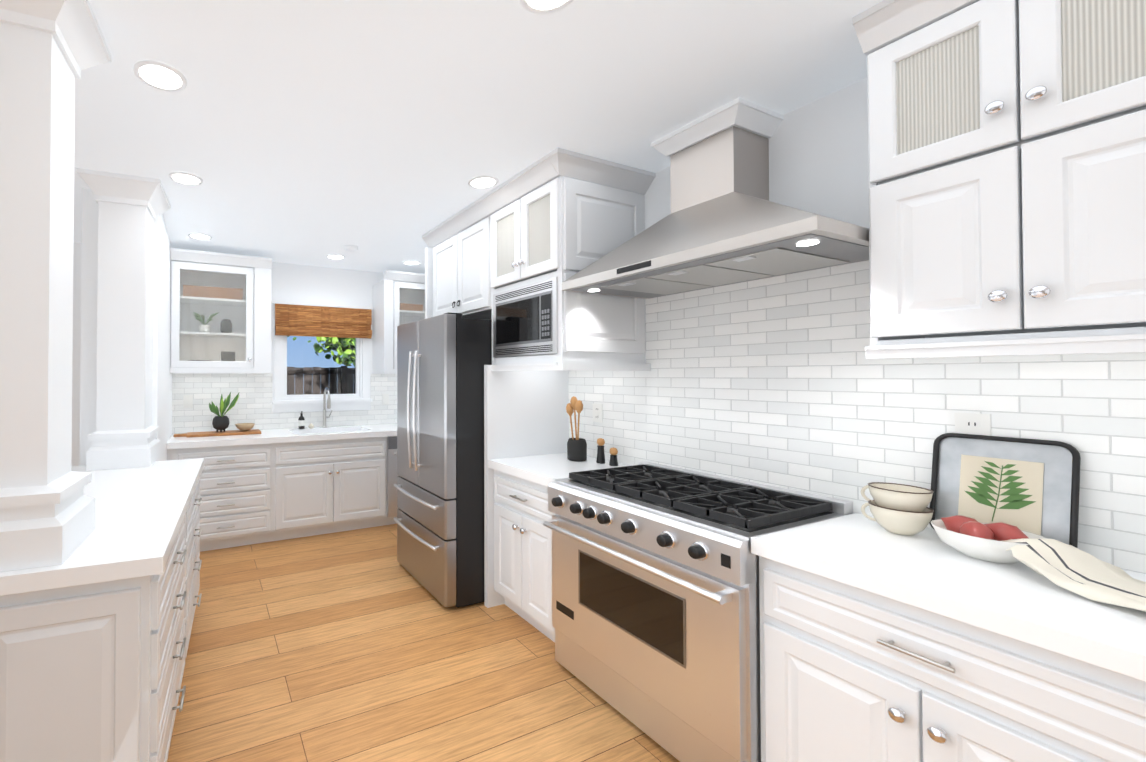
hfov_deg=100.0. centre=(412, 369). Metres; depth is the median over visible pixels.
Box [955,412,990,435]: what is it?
electrical outlet
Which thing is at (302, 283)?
wall
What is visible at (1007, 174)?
wall cabinet
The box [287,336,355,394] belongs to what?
sky
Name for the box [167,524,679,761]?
floor
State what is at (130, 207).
column
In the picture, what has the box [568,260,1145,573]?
wall tiles
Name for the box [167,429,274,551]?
base cabinet
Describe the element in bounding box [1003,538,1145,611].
towel
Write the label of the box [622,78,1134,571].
wall
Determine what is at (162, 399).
wall
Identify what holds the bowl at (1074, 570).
on the base cabinet at (879, 643)
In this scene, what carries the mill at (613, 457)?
on the base cabinet at (522, 559)
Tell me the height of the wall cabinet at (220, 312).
1.030 m
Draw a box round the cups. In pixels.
[861,482,933,535]
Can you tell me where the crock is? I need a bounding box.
[566,396,586,461]
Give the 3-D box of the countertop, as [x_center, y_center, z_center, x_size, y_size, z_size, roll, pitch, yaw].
[-1.443,0.569,1.935,1.018,0.050,1.724,0,-1,-24]
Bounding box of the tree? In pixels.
[287,336,355,367]
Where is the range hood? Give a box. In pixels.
[562,97,868,298]
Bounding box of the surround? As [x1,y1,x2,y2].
[422,147,655,607]
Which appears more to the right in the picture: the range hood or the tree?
the range hood
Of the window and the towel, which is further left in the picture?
the window
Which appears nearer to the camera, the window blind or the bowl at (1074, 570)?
the bowl at (1074, 570)
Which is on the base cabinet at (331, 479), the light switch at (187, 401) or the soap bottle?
the soap bottle
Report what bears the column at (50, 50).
on the countertop
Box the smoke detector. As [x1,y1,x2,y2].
[344,245,357,251]
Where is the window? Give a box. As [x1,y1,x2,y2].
[271,300,372,411]
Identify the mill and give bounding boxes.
[596,438,604,463]
[609,447,617,465]
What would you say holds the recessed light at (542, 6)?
in the ceiling
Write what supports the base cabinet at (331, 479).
on the floor
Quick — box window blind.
[275,304,371,338]
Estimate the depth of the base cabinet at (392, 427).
4.33 m
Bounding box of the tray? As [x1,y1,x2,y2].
[929,433,1080,547]
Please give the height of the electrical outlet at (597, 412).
0.115 m
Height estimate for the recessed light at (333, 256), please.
0.007 m
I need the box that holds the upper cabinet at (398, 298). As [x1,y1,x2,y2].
[372,270,424,373]
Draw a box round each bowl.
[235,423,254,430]
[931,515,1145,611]
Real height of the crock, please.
0.389 m
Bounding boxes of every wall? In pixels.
[71,242,390,465]
[79,188,171,465]
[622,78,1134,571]
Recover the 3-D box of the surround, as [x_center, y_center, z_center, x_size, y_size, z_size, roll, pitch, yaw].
[0.705,0.198,3.072,0.691,2.549,1.551,0,-1,-24]
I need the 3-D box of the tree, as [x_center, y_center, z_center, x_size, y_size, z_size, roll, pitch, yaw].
[-1.219,0.109,7.881,2.197,3.856,1.710,0,-1,-24]
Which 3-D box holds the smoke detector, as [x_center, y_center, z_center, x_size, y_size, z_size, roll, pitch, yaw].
[-0.532,-1.051,3.975,0.119,0.031,0.119,0,-1,-24]
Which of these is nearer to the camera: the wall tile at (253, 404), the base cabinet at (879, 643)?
the base cabinet at (879, 643)
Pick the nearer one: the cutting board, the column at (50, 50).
the column at (50, 50)
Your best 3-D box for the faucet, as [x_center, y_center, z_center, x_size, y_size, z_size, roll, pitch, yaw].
[-0.825,0.375,4.538,0.108,0.402,0.226,0,-1,-24]
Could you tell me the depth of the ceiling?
1.83 m
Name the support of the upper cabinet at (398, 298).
attached to the wall at (302, 283)
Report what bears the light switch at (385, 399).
attached to the wall tile at (253, 404)
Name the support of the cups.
on the base cabinet at (879, 643)
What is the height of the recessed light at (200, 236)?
0.007 m
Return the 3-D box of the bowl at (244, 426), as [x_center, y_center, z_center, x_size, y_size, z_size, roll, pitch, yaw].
[-1.505,0.516,4.120,0.168,0.062,0.168,0,-1,-24]
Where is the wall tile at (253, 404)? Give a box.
[172,373,396,432]
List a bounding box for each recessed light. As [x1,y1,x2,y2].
[133,60,186,91]
[169,172,202,185]
[188,233,211,239]
[326,254,344,258]
[403,260,420,264]
[468,175,498,188]
[520,0,572,13]
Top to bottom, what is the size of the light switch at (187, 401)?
0.115 m
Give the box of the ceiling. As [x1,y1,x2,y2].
[74,0,882,273]
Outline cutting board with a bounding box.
[173,429,260,437]
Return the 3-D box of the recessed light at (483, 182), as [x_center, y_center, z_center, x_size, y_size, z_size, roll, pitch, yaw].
[0.407,-1.079,2.643,0.175,0.007,0.175,0,-1,-24]
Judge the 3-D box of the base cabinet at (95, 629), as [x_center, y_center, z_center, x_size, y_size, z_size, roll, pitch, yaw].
[-1.449,1.026,1.941,0.940,0.864,1.694,0,-1,-24]
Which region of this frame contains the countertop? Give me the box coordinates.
[0,458,203,601]
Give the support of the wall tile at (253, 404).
attached to the wall at (302, 283)
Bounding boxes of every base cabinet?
[0,570,199,761]
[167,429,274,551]
[267,424,390,540]
[375,423,398,523]
[488,453,631,641]
[751,513,1145,761]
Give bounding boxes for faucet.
[322,388,332,427]
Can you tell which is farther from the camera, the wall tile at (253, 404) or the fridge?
the wall tile at (253, 404)
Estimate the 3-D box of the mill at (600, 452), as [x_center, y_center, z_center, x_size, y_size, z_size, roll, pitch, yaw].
[1.118,0.479,2.724,0.050,0.148,0.050,0,-1,-24]
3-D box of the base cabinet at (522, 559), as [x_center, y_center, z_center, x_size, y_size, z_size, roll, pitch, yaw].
[0.884,1.010,2.693,0.663,0.914,0.594,0,-1,-24]
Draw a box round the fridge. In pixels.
[394,312,491,607]
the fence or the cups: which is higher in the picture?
the fence
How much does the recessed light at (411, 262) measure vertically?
0.007 m
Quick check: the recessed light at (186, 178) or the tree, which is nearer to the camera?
the recessed light at (186, 178)
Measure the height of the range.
0.955 m
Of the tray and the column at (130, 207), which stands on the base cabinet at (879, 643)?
the tray
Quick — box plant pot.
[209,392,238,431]
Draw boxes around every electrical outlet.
[593,403,602,422]
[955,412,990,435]
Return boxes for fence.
[287,366,355,394]
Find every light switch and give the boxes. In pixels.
[183,395,192,407]
[382,394,388,404]
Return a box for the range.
[543,461,852,761]
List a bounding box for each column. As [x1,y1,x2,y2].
[0,0,110,571]
[76,168,170,470]
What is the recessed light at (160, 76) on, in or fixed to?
in the ceiling
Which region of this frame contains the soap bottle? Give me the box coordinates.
[298,411,304,428]

